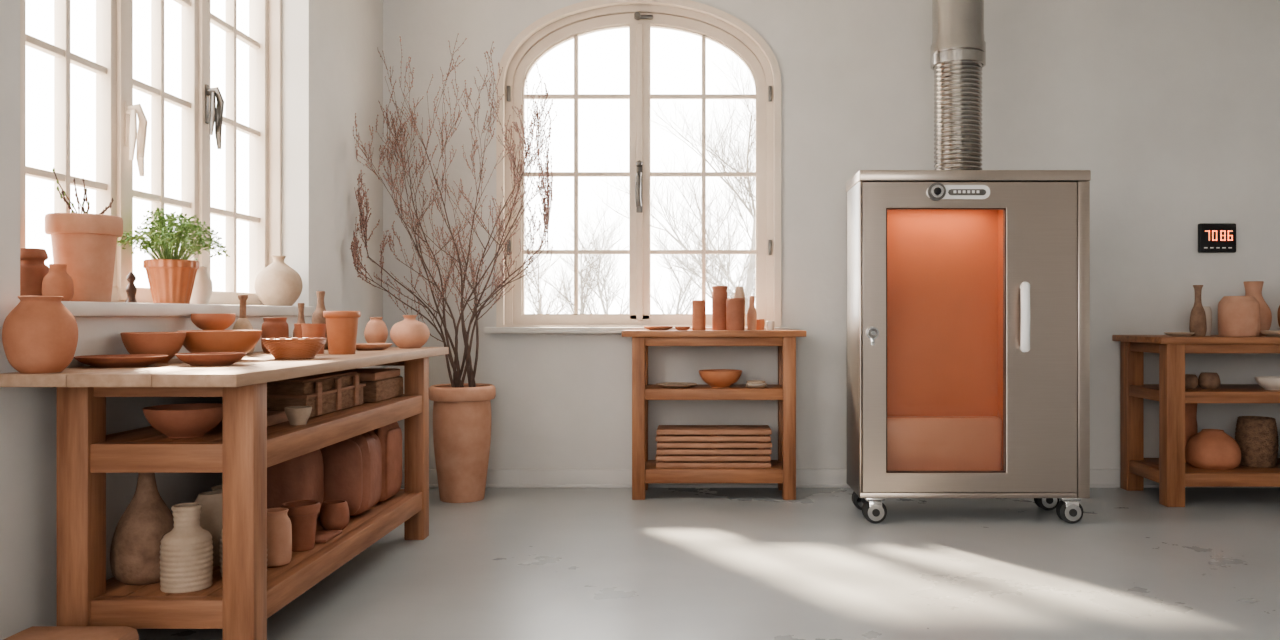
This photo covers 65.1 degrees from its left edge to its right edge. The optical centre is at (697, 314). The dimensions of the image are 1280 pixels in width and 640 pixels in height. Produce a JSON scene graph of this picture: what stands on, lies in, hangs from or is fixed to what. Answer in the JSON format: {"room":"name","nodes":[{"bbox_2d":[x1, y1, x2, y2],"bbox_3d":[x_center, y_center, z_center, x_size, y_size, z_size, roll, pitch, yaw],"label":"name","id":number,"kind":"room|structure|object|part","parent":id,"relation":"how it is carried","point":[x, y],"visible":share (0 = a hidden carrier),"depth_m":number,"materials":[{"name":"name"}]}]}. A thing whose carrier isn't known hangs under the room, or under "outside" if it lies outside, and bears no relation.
{"room":"art studio","nodes":[
{"label":"art studio","id":0,"kind":"room"},
{"bbox_2d":[0,0,382,639],"bbox_3d":[-1.970,-0.625,1.605,0.280,3.250,8.410,0,0,0],"label":"wall","id":1,"kind":"structure","parent":0,"point":[332,63],"depth_m":4.51,"materials":[{"name":"paint"}]},
{"bbox_2d":[20,0,281,304],"bbox_3d":[-2.010,-0.995,3.700,0.151,1.910,2.000,0,0,0],"label":"window","id":2,"kind":"structure","parent":1,"relation":"in","point":[117,134],"depth_m":4.00,"materials":[{"name":"beige paint"}]},
{"bbox_2d":[61,301,315,316],"bbox_3d":[-1.942,-0.018,3.715,0.275,0.045,2.030,0,0,0],"label":"windowsill","id":3,"kind":"structure","parent":1,"relation":"attached to","point":[77,308],"depth_m":3.39,"materials":[{"name":"paint"}]},
{"bbox_2d":[20,248,48,295],"bbox_3d":[-1.935,-0.116,2.900,0.101,0.152,0.101,0,0,0],"label":"jar","id":4,"kind":"object","parent":3,"relation":"on","point":[33,269],"visible":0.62,"depth_m":2.87,"materials":[{"name":"brown ceramic"}]},
{"bbox_2d":[42,264,73,300],"bbox_3d":[-1.850,-0.094,2.890,0.079,0.107,0.079,0,0,0],"label":"jar","id":5,"kind":"object","parent":3,"relation":"on","point":[57,282],"visible":0.86,"depth_m":2.87,"materials":[{"name":"orange ceramic"}]},
{"bbox_2d":[45,168,122,301],"bbox_3d":[-1.908,-0.244,3.110,0.208,0.408,0.208,0,0,0],"label":"potted plant","id":6,"kind":"object","parent":3,"relation":"on","point":[86,242],"visible":0.98,"depth_m":3.04,"materials":[{"name":"ceramic"}]},
{"bbox_2d":[45,213,122,301],"bbox_3d":[-1.908,-0.174,3.110,0.208,0.268,0.208,0,0,0],"label":"pot","id":7,"kind":"object","parent":3,"relation":"on","point":[86,243],"depth_m":3.04,"materials":[{"name":"ceramic"}]},
{"bbox_2d":[126,272,136,302],"bbox_3d":[-1.870,-0.091,3.300,0.036,0.102,0.036,0,0,0],"label":"figurine","id":8,"kind":"object","parent":3,"relation":"on","point":[131,289],"visible":0.98,"depth_m":3.29,"materials":[{"name":"ceramic"}]},
{"bbox_2d":[143,259,198,303],"bbox_3d":[-1.895,-0.118,3.600,0.181,0.157,0.178,0,0,0],"label":"pot","id":9,"kind":"object","parent":3,"relation":"on","point":[170,280],"depth_m":3.54,"materials":[{"name":"ceramic"}]},
{"bbox_2d":[117,207,229,303],"bbox_3d":[-1.847,-0.212,3.607,0.307,0.344,0.502,0,0,0],"label":"potted fern","id":10,"kind":"object","parent":3,"relation":"on","point":[171,278],"visible":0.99,"depth_m":3.55,"materials":[{"name":"green plant"}]},
{"bbox_2d":[190,266,212,303],"bbox_3d":[-1.915,-0.114,3.840,0.092,0.147,0.092,0,0,0],"label":"vase","id":11,"kind":"object","parent":3,"relation":"on","point":[202,288],"visible":0.63,"depth_m":3.81,"materials":[{"name":"ceramic"}]},
{"bbox_2d":[254,256,302,305],"bbox_3d":[-1.895,-0.154,4.520,0.202,0.227,0.202,0,0,0],"label":"vase","id":12,"kind":"object","parent":3,"relation":"on","point":[277,284],"visible":0.98,"depth_m":4.45,"materials":[{"name":"beige ceramic"}]},
{"bbox_2d":[315,530,341,542],"bbox_3d":[-1.330,0.779,3.520,0.100,0.012,0.160,0,0,0],"label":"clay piece","id":13,"kind":"object","parent":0,"point":[321,536],"depth_m":3.52,"materials":[{"name":"brown ceramic"}]},
{"bbox_2d":[429,383,495,502],"bbox_3d":[-1.280,0.691,5.430,0.356,0.619,0.356,0,0,0],"label":"pot","id":14,"kind":"object","parent":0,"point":[461,411],"depth_m":5.31,"materials":[{"name":"ceramic"}]},
{"bbox_2d":[137,488,1279,639],"bbox_3d":[1.385,1.100,1.605,7.030,0.200,9.010,0,0,0],"label":"floor","id":15,"kind":"structure","parent":0,"point":[510,563],"depth_m":3.88,"materials":[{"name":"concrete"}]},
{"bbox_2d":[3,626,138,639],"bbox_3d":[-1.590,0.900,2.480,0.300,0.200,0.240,0,0,0],"label":"stool","id":16,"kind":"object","parent":15,"relation":"on","point":[34,632],"visible":1,"depth_m":2.52,"materials":[{"name":"brown wood"}]},
{"bbox_2d":[0,347,448,639],"bbox_3d":[-1.503,0.576,3.665,0.634,0.848,2.190,0,0,0],"label":"workbench","id":17,"kind":"object","parent":15,"relation":"on","point":[242,446],"visible":0.75,"depth_m":2.76,"materials":[{"name":"brown wood"}]},
{"bbox_2d":[2,296,77,373],"bbox_3d":[-1.735,0.051,2.640,0.169,0.202,0.169,0,0,0],"label":"terracotta vase","id":18,"kind":"object","parent":17,"relation":"on","point":[40,334],"visible":1,"depth_m":2.58,"materials":[{"name":"orange ceramic"}]},
{"bbox_2d":[73,354,167,367],"bbox_3d":[-1.700,0.136,2.950,0.244,0.032,0.244,0,0,0],"label":"plate","id":19,"kind":"object","parent":17,"relation":"on","point":[118,360],"depth_m":2.88,"materials":[{"name":"orange ceramic"}]},
{"bbox_2d":[110,473,173,584],"bbox_3d":[-1.635,0.612,2.965,0.188,0.347,0.188,0,0,0],"label":"vase","id":20,"kind":"object","parent":17,"relation":"on","point":[138,534],"visible":0.66,"depth_m":2.90,"materials":[{"name":"brown ceramic"}]},
{"bbox_2d":[120,332,185,362],"bbox_3d":[-1.725,0.103,3.170,0.184,0.097,0.184,0,0,0],"label":"terracotta bowl","id":21,"kind":"object","parent":17,"relation":"on","point":[166,343],"visible":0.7,"depth_m":3.11,"materials":[{"name":"orange ceramic"}]},
{"bbox_2d":[143,403,222,437],"bbox_3d":[-1.500,0.311,2.930,0.224,0.087,0.224,0,0,0],"label":"mixing bowl","id":22,"kind":"object","parent":17,"relation":"on","point":[188,420],"visible":0.96,"depth_m":2.86,"materials":[{"name":"ceramic"}]},
{"bbox_2d":[160,503,212,592],"bbox_3d":[-1.475,0.666,2.885,0.138,0.237,0.138,0,0,0],"label":"jar","id":23,"kind":"object","parent":17,"relation":"on","point":[186,552],"visible":1,"depth_m":2.84,"materials":[{"name":"beige ceramic"}]},
{"bbox_2d":[194,491,222,566],"bbox_3d":[-1.540,0.674,3.160,0.174,0.222,0.174,0,0,0],"label":"jar","id":24,"kind":"object","parent":17,"relation":"on","point":[211,515],"visible":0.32,"depth_m":3.11,"materials":[{"name":"beige ceramic"}]},
{"bbox_2d":[175,352,246,365],"bbox_3d":[-1.470,0.134,3.020,0.196,0.037,0.196,0,0,0],"label":"plate","id":25,"kind":"object","parent":17,"relation":"on","point":[196,358],"visible":1,"depth_m":2.96,"materials":[{"name":"orange ceramic"}]},
{"bbox_2d":[191,314,235,329],"bbox_3d":[-1.735,0.073,3.580,0.144,0.157,0.144,0,0,0],"label":"footed bowl","id":26,"kind":"object","parent":17,"relation":"on","point":[202,321],"visible":0.49,"depth_m":3.53,"materials":[{"name":"ceramic"}]},
{"bbox_2d":[211,485,222,492],"bbox_3d":[-1.600,0.684,3.400,0.146,0.202,0.146,0,0,0],"label":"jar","id":27,"kind":"object","parent":17,"relation":"on","point":[219,488],"visible":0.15,"depth_m":3.40,"materials":[{"name":"brown ceramic"}]},
{"bbox_2d":[177,330,261,352],"bbox_3d":[-1.610,0.102,3.370,0.260,0.100,0.260,0,0,0],"label":"terracotta bowl","id":28,"kind":"object","parent":17,"relation":"on","point":[245,341],"visible":0.64,"depth_m":3.28,"materials":[{"name":"orange ceramic"}]},
{"bbox_2d":[219,529,222,576],"bbox_3d":[-1.385,0.696,3.020,0.109,0.177,0.109,0,0,0],"label":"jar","id":29,"kind":"object","parent":17,"relation":"on","point":[221,534],"visible":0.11,"depth_m":2.98,"materials":[{"name":"ceramic"}]},
{"bbox_2d":[232,295,254,354],"bbox_3d":[-1.752,0.037,3.850,0.087,0.229,0.087,0,0,0],"label":"bottle","id":30,"kind":"object","parent":17,"relation":"on","point":[242,323],"visible":0.53,"depth_m":3.84,"materials":[{"name":"brown ceramic"}]},
{"bbox_2d":[261,317,288,352],"bbox_3d":[-1.700,0.081,4.020,0.102,0.142,0.102,0,0,0],"label":"clay jar","id":31,"kind":"object","parent":17,"relation":"on","point":[272,327],"visible":0.73,"depth_m":3.98,"materials":[{"name":"ceramic"}]},
{"bbox_2d":[267,411,287,425],"bbox_3d":[-1.417,0.338,3.230,0.105,0.035,0.220,0,0,0],"label":"board","id":32,"kind":"object","parent":17,"relation":"on","point":[273,417],"visible":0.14,"depth_m":3.25,"materials":[{"name":"brown wood"}]},
{"bbox_2d":[267,507,291,566],"bbox_3d":[-1.330,0.699,3.150,0.095,0.172,0.095,0,0,0],"label":"clay jar","id":33,"kind":"object","parent":17,"relation":"on","point":[279,527],"visible":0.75,"depth_m":3.12,"materials":[{"name":"ceramic"}]},
{"bbox_2d":[261,337,326,359],"bbox_3d":[-1.400,0.116,3.470,0.212,0.072,0.212,0,0,0],"label":"bowl","id":34,"kind":"object","parent":17,"relation":"on","point":[290,348],"visible":0.99,"depth_m":3.40,"materials":[{"name":"ceramic"}]},
{"bbox_2d":[267,449,323,517],"bbox_3d":[-1.530,0.623,3.660,0.270,0.324,0.267,0,0,0],"label":"clay piece","id":35,"kind":"object","parent":17,"relation":"on","point":[301,477],"visible":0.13,"depth_m":3.55,"materials":[{"name":"brown ceramic"}]},
{"bbox_2d":[284,406,311,424],"bbox_3d":[-1.295,0.326,3.240,0.084,0.057,0.084,0,0,0],"label":"clay bowl","id":36,"kind":"object","parent":17,"relation":"on","point":[296,415],"visible":1,"depth_m":3.21,"materials":[{"name":"beige ceramic"}]},
{"bbox_2d":[293,303,304,336],"bbox_3d":[-1.655,0.051,4.170,0.065,0.202,0.065,0,0,0],"label":"bottle","id":37,"kind":"object","parent":17,"relation":"on","point":[301,319],"visible":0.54,"depth_m":4.16,"materials":[{"name":"orange ceramic"}]},
{"bbox_2d":[281,500,319,551],"bbox_3d":[-1.335,0.708,3.360,0.124,0.153,0.124,0,0,0],"label":"terracotta pot","id":38,"kind":"object","parent":17,"relation":"on","point":[302,514],"visible":0.82,"depth_m":3.32,"materials":[{"name":"orange ceramic"}]},
{"bbox_2d":[294,323,310,336],"bbox_3d":[-1.605,0.093,4.060,0.068,0.117,0.068,0,0,0],"label":"terracotta cup","id":39,"kind":"object","parent":17,"relation":"on","point":[297,326],"visible":0.31,"depth_m":4.03,"materials":[{"name":"orange ceramic"}]},
{"bbox_2d":[301,324,325,353],"bbox_3d":[-1.510,0.095,3.930,0.092,0.120,0.092,0,0,0],"label":"terracotta cup","id":40,"kind":"object","parent":17,"relation":"on","point":[308,330],"visible":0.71,"depth_m":3.90,"materials":[{"name":"orange ceramic"}]},
{"bbox_2d":[267,371,365,417],"bbox_3d":[-1.464,0.289,3.690,0.283,0.132,0.600,0,0,0],"label":"wooden storage box","id":41,"kind":"object","parent":17,"relation":"on","point":[325,393],"visible":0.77,"depth_m":3.51,"materials":[{"name":"wood"}]},
{"bbox_2d":[312,291,327,349],"bbox_3d":[-1.660,0.023,4.400,0.075,0.257,0.075,0,0,18],"label":"bottle","id":42,"kind":"object","parent":17,"relation":"on","point":[317,317],"visible":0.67,"depth_m":4.38,"materials":[{"name":"beige ceramic"}]},
{"bbox_2d":[320,500,349,529],"bbox_3d":[-1.330,0.734,3.660,0.104,0.102,0.104,0,0,0],"label":"clay pot","id":43,"kind":"object","parent":17,"relation":"on","point":[334,514],"depth_m":3.62,"materials":[{"name":"orange ceramic"}]},
{"bbox_2d":[323,311,360,353],"bbox_3d":[-1.388,0.068,3.900,0.140,0.168,0.140,0,0,0],"label":"flower pot","id":44,"kind":"object","parent":17,"relation":"on","point":[341,326],"visible":0.99,"depth_m":3.85,"materials":[{"name":"orange ceramic"}]},
{"bbox_2d":[319,431,381,516],"bbox_3d":[-1.440,0.620,3.950,0.341,0.330,0.290,0,0,0],"label":"clay pot","id":45,"kind":"object","parent":17,"relation":"on","point":[352,466],"visible":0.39,"depth_m":3.82,"materials":[{"name":"orange ceramic"}]},
{"bbox_2d":[343,368,402,401],"bbox_3d":[-1.430,0.295,4.235,0.260,0.120,0.370,0,0,0],"label":"wooden storage box","id":46,"kind":"object","parent":17,"relation":"on","point":[381,383],"visible":0.55,"depth_m":4.16,"materials":[{"name":"wood"}]},
{"bbox_2d":[356,343,391,350],"bbox_3d":[-1.420,0.138,4.330,0.190,0.028,0.190,0,0,0],"label":"plate","id":47,"kind":"object","parent":17,"relation":"on","point":[359,346],"visible":0.85,"depth_m":4.27,"materials":[{"name":"orange ceramic"}]},
{"bbox_2d":[364,317,387,342],"bbox_3d":[-1.490,0.081,4.630,0.106,0.142,0.106,0,0,0],"label":"jar","id":48,"kind":"object","parent":17,"relation":"on","point":[376,331],"visible":0.84,"depth_m":4.59,"materials":[{"name":"ceramic"}]},
{"bbox_2d":[372,422,401,501],"bbox_3d":[-1.410,0.615,4.260,0.250,0.340,0.275,0,0,0],"label":"block","id":49,"kind":"object","parent":17,"relation":"on","point":[390,436],"visible":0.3,"depth_m":4.19,"materials":[{"name":"ceramic"}]},
{"bbox_2d":[390,315,429,347],"bbox_3d":[-1.325,0.076,4.600,0.176,0.152,0.176,0,0,0],"label":"vase","id":50,"kind":"object","parent":17,"relation":"on","point":[409,332],"visible":0.98,"depth_m":4.54,"materials":[{"name":"ceramic"}]},
{"bbox_2d":[350,34,556,502],"bbox_3d":[-1.291,-0.244,5.312,0.996,2.488,0.730,0,0,0],"label":"potted plant","id":51,"kind":"object","parent":15,"relation":"on","point":[461,410],"visible":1,"depth_m":5.33,"materials":[{"name":"plant"}]},
{"bbox_2d":[622,330,806,499],"bbox_3d":[0.086,0.542,5.585,0.997,0.915,0.400,0,0,0],"label":"side table","id":52,"kind":"object","parent":15,"relation":"on","point":[782,471],"visible":1,"depth_m":5.41,"materials":[{"name":"brown wood"}]},
{"bbox_2d":[643,326,673,329],"bbox_3d":[-0.220,0.073,5.560,0.170,0.024,0.170,0,0,0],"label":"plate","id":53,"kind":"object","parent":52,"relation":"on","point":[646,327],"visible":0.88,"depth_m":5.50,"materials":[{"name":"ceramic"}]},
{"bbox_2d":[656,382,696,387],"bbox_3d":[-0.120,0.390,5.540,0.230,0.020,0.230,0,0,0],"label":"platter","id":54,"kind":"object","parent":52,"relation":"on","point":[667,384],"visible":1,"depth_m":5.53,"materials":[{"name":"beige ceramic"}]},
{"bbox_2d":[675,326,689,330],"bbox_3d":[-0.085,0.074,5.500,0.090,0.022,0.090,0,0,0],"label":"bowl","id":55,"kind":"object","parent":52,"relation":"on","point":[680,328],"visible":1,"depth_m":5.47,"materials":[{"name":"ceramic"}]},
{"bbox_2d":[692,300,705,329],"bbox_3d":[0.005,0.001,5.560,0.076,0.167,0.076,0,0,0],"label":"vase","id":56,"kind":"object","parent":52,"relation":"on","point":[698,306],"visible":0.87,"depth_m":5.53,"materials":[{"name":"orange ceramic"}]},
{"bbox_2d":[655,425,771,467],"bbox_3d":[0.086,0.731,5.576,0.638,0.208,0.248,0,0,0],"label":"boards","id":57,"kind":"object","parent":52,"relation":"on","point":[678,446],"visible":1,"depth_m":5.46,"materials":[{"name":"wood"}]},
{"bbox_2d":[712,286,727,329],"bbox_3d":[0.122,-0.038,5.600,0.088,0.247,0.088,0,0,0],"label":"vase","id":58,"kind":"object","parent":52,"relation":"on","point":[719,293],"visible":0.78,"depth_m":5.56,"materials":[{"name":"orange ceramic"}]},
{"bbox_2d":[699,369,741,387],"bbox_3d":[0.125,0.354,5.560,0.244,0.092,0.244,0,0,0],"label":"serving bowl","id":59,"kind":"object","parent":52,"relation":"on","point":[716,378],"visible":1,"depth_m":5.48,"materials":[{"name":"ceramic"}]},
{"bbox_2d":[726,298,743,330],"bbox_3d":[0.205,-0.004,5.500,0.100,0.177,0.100,0,0,0],"label":"vase","id":60,"kind":"object","parent":52,"relation":"on","point":[734,307],"visible":1,"depth_m":5.46,"materials":[{"name":"orange ceramic"}]},
{"bbox_2d":[734,286,744,329],"bbox_3d":[0.235,-0.038,5.660,0.064,0.247,0.064,0,0,19],"label":"bottle","id":61,"kind":"object","parent":52,"relation":"on","point":[739,291],"visible":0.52,"depth_m":5.64,"materials":[{"name":"beige ceramic"}]},
{"bbox_2d":[747,296,756,329],"bbox_3d":[0.300,-0.011,5.570,0.055,0.192,0.055,0,0,27],"label":"slim bottle","id":62,"kind":"object","parent":52,"relation":"on","point":[751,313],"visible":0.96,"depth_m":5.55,"materials":[{"name":"ceramic"}]},
{"bbox_2d":[744,380,767,387],"bbox_3d":[0.320,0.382,5.530,0.130,0.035,0.130,0,0,0],"label":"saucers","id":63,"kind":"object","parent":52,"relation":"on","point":[751,383],"visible":1,"depth_m":5.49,"materials":[{"name":"white ceramic"}]},
{"bbox_2d":[756,319,764,329],"bbox_3d":[0.350,0.054,5.640,0.052,0.062,0.052,0,0,0],"label":"clay cup","id":64,"kind":"object","parent":52,"relation":"on","point":[760,322],"visible":0.78,"depth_m":5.62,"materials":[{"name":"ceramic"}]},
{"bbox_2d":[766,321,773,329],"bbox_3d":[0.400,0.059,5.550,0.048,0.052,0.048,0,0,0],"label":"candle cup","id":65,"kind":"object","parent":52,"relation":"on","point":[769,324],"visible":0.92,"depth_m":5.53,"materials":[{"name":"white ceramic"}]},
{"bbox_2d":[846,0,1090,523],"bbox_3d":[1.325,-0.625,4.966,1.109,3.250,0.517,0,0,0],"label":"kiln","id":66,"kind":"object","parent":15,"relation":"on","point":[968,285],"visible":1,"depth_m":4.79,"materials":[{"name":"metal"}]},
{"bbox_3d":[1.300,0.106,4.804,1.027,1.484,0.051,0,0,0],"label":"door","id":67,"kind":"part","parent":66,"relation":"part of","materials":[{"name":"metal"}]},
{"bbox_3d":[1.325,0.119,4.805,1.101,1.518,0.040,0,0,0],"label":"frame","id":68,"kind":"part","parent":66,"relation":"part of","materials":[{"name":"metal"}]},
{"bbox_3d":[1.554,0.010,4.746,0.047,0.337,0.079,0,0,13],"label":"handle","id":69,"kind":"part","parent":66,"relation":"part of","materials":[{"name":"silver metal"}]},
{"bbox_2d":[1112,335,1279,506],"bbox_3d":[3.095,0.557,5.487,1.390,0.885,0.615,0,0,0],"label":"table","id":70,"kind":"object","parent":15,"relation":"on","point":[1170,470],"visible":0.98,"depth_m":5.21,"materials":[{"name":"brown wood"}]},
{"bbox_2d":[1164,332,1193,336],"bbox_3d":[2.580,0.104,5.360,0.150,0.022,0.150,0,0,0],"label":"serving plate","id":71,"kind":"object","parent":70,"relation":"on","point":[1174,334],"visible":1,"depth_m":5.32,"materials":[{"name":"brown ceramic"}]},
{"bbox_2d":[1185,403,1197,462],"bbox_3d":[2.745,0.659,5.635,0.126,0.332,0.126,0,0,0],"label":"table leg","id":72,"kind":"object","parent":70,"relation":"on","point":[1191,430],"visible":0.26,"depth_m":5.58,"materials":[{"name":"wood"}]},
{"bbox_2d":[1185,374,1197,388],"bbox_3d":[2.660,0.361,5.420,0.093,0.077,0.093,0,0,0],"label":"pot","id":73,"kind":"object","parent":70,"relation":"on","point":[1191,380],"visible":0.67,"depth_m":5.38,"materials":[{"name":"brown ceramic"}]},
{"bbox_2d":[1189,285,1206,335],"bbox_3d":[2.710,-0.024,5.420,0.084,0.277,0.084,0,0,0],"label":"bottle","id":74,"kind":"object","parent":70,"relation":"on","point":[1198,325],"visible":0.97,"depth_m":5.39,"materials":[{"name":"brown ceramic"}]},
{"bbox_2d":[1203,306,1211,335],"bbox_3d":[2.810,0.034,5.550,0.078,0.162,0.078,0,0,0],"label":"ceramic vase","id":75,"kind":"object","parent":70,"relation":"on","point":[1208,311],"visible":0.48,"depth_m":5.51,"materials":[{"name":"beige ceramic"}]},
{"bbox_2d":[1198,372,1220,388],"bbox_3d":[2.770,0.356,5.420,0.111,0.087,0.111,0,0,0],"label":"pot","id":76,"kind":"object","parent":70,"relation":"on","point":[1206,380],"visible":0.99,"depth_m":5.38,"materials":[{"name":"brown ceramic"}]},
{"bbox_2d":[1185,429,1240,469],"bbox_3d":[2.790,0.724,5.420,0.273,0.202,0.273,0,0,0],"label":"vase","id":77,"kind":"object","parent":70,"relation":"on","point":[1211,449],"visible":1,"depth_m":5.33,"materials":[{"name":"ceramic"}]},
{"bbox_2d":[1218,296,1259,336],"bbox_3d":[2.930,0.007,5.420,0.202,0.218,0.202,0,0,0],"label":"storage jar","id":78,"kind":"object","parent":70,"relation":"on","point":[1238,316],"visible":0.99,"depth_m":5.34,"materials":[{"name":"ceramic"}]},
{"bbox_2d":[1235,416,1278,467],"bbox_3d":[3.060,0.693,5.480,0.212,0.264,0.212,0,0,0],"label":"pot","id":79,"kind":"object","parent":70,"relation":"on","point":[1256,437],"visible":0.97,"depth_m":5.40,"materials":[{"name":"brown ceramic"}]},
{"bbox_2d":[1243,281,1271,335],"bbox_3d":[3.100,-0.036,5.580,0.178,0.302,0.178,0,0,0],"label":"terracotta vase","id":80,"kind":"object","parent":70,"relation":"on","point":[1252,288],"visible":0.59,"depth_m":5.53,"materials":[{"name":"brown ceramic"}]},
{"bbox_2d":[1255,376,1279,389],"bbox_3d":[3.080,0.366,5.360,0.170,0.067,0.170,0,0,0],"label":"bowl","id":81,"kind":"object","parent":70,"relation":"on","point":[1267,382],"visible":1,"depth_m":5.32,"materials":[{"name":"ceramic"}]},
{"bbox_2d":[1260,330,1279,336],"bbox_3d":[3.080,0.099,5.300,0.180,0.032,0.180,0,0,0],"label":"serving plate","id":82,"kind":"object","parent":70,"relation":"on","point":[1270,333],"visible":1,"depth_m":5.27,"materials":[{"name":"beige ceramic"}]},
{"bbox_2d":[1277,305,1279,326],"bbox_3d":[3.290,-0.056,5.500,0.179,0.342,0.179,0,0,0],"label":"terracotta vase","id":83,"kind":"object","parent":70,"relation":"on","point":[1278,313],"visible":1,"depth_m":5.52,"materials":[{"name":"brown ceramic"}]},
{"bbox_2d":[383,0,1279,468],"bbox_3d":[1.370,-0.625,5.935,6.960,3.250,0.250,0,0,0],"label":"wall","id":84,"kind":"structure","parent":0,"point":[1171,107],"depth_m":5.81,"materials":[{"name":"paint"}]},
{"bbox_2d":[484,327,789,332],"bbox_3d":[-0.348,0.087,5.790,1.750,0.035,0.160,0,0,0],"label":"window sill","id":85,"kind":"structure","parent":84,"relation":"attached to","point":[486,329],"depth_m":5.71,"materials":[{"name":"paint"}]},
{"bbox_2d":[496,0,780,326],"bbox_3d":[-0.343,-0.892,5.866,1.650,1.925,0.148,0,0,0],"label":"window","id":86,"kind":"structure","parent":84,"relation":"in","point":[748,45],"depth_m":5.88,"materials":[{"name":"beige paint"}]},
{"bbox_2d":[401,469,1279,487],"bbox_3d":[1.385,0.948,5.797,6.430,0.105,0.026,0,0,0],"label":"baseboard","id":87,"kind":"structure","parent":84,"relation":"attached to","point":[496,478],"depth_m":5.79,"materials":[{"name":"grey paint"}]},
{"bbox_2d":[1198,223,1235,252],"bbox_3d":[3.007,-0.446,5.794,0.214,0.168,0.032,0,0,0],"label":"wall thermostat","id":88,"kind":"object","parent":84,"relation":"attached to","point":[1212,237],"visible":1,"depth_m":5.78,"materials":[{"name":"black plastic"}]},
{"label":"outside","id":89,"kind":"structure","parent":0,"visible":0},
{"bbox_3d":[0.000,1.450,25.000,120.000,0.100,130.000,0,0,0],"label":"ground","id":90,"kind":"structure","parent":89,"visible":0},
{"bbox_2d":[525,201,565,297],"bbox_3d":[-4.253,-0.813,19.517,2.569,4.434,2.656,0,0,35],"label":"bare tree","id":91,"kind":"object","parent":90,"relation":"on","point":[525,201],"visible":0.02,"depth_m":19.77,"materials":[{"name":"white plant"}]},
{"bbox_2d":[525,207,588,313],"bbox_3d":[-3.083,-0.311,18.360,1.984,3.433,2.450,0,0,-22],"label":"bare tree","id":92,"kind":"object","parent":90,"relation":"on","point":[540,310],"visible":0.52,"depth_m":18.00,"materials":[{"name":"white plant"}]},
{"bbox_2d":[539,194,628,313],"bbox_3d":[-2.996,-0.910,26.244,2.690,4.637,2.227,0,0,27],"label":"bare tree","id":93,"kind":"object","parent":90,"relation":"on","point":[582,269],"visible":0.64,"depth_m":26.02,"materials":[{"name":"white plant"}]},
{"bbox_2d":[549,199,628,313],"bbox_3d":[-2.134,-0.638,22.707,2.435,4.094,2.383,0,0,-34],"label":"bare tree","id":94,"kind":"object","parent":90,"relation":"on","point":[601,296],"visible":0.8,"depth_m":22.51,"materials":[{"name":"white plant"}]},
{"bbox_2d":[590,53,755,313],"bbox_3d":[0.332,-0.854,11.700,3.132,4.517,3.201,0,0,38],"label":"bare tree","id":95,"kind":"object","parent":90,"relation":"on","point":[749,283],"visible":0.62,"depth_m":11.44,"materials":[{"name":"grey plant"}]},
{"bbox_2d":[651,218,712,313],"bbox_3d":[-0.461,-0.533,24.561,2.010,3.869,2.244,0,0,5],"label":"bare tree","id":96,"kind":"object","parent":90,"relation":"on","point":[684,295],"visible":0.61,"depth_m":24.94,"materials":[{"name":"grey plant"}]},
{"bbox_2d":[693,238,755,308],"bbox_3d":[1.119,-0.112,19.178,2.646,3.030,2.267,0,0,0],"label":"bare tree","id":97,"kind":"object","parent":90,"relation":"on","point":[745,238],"visible":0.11,"depth_m":19.10,"materials":[{"name":"grey plant"}]},
{"bbox_2d":[731,208,755,302],"bbox_3d":[1.973,-0.857,24.144,3.275,4.516,2.195,0,0,10],"label":"bare tree","id":98,"kind":"object","parent":90,"relation":"on","point":[743,208],"visible":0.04,"depth_m":24.52,"materials":[{"name":"grey plant"}]}
]}

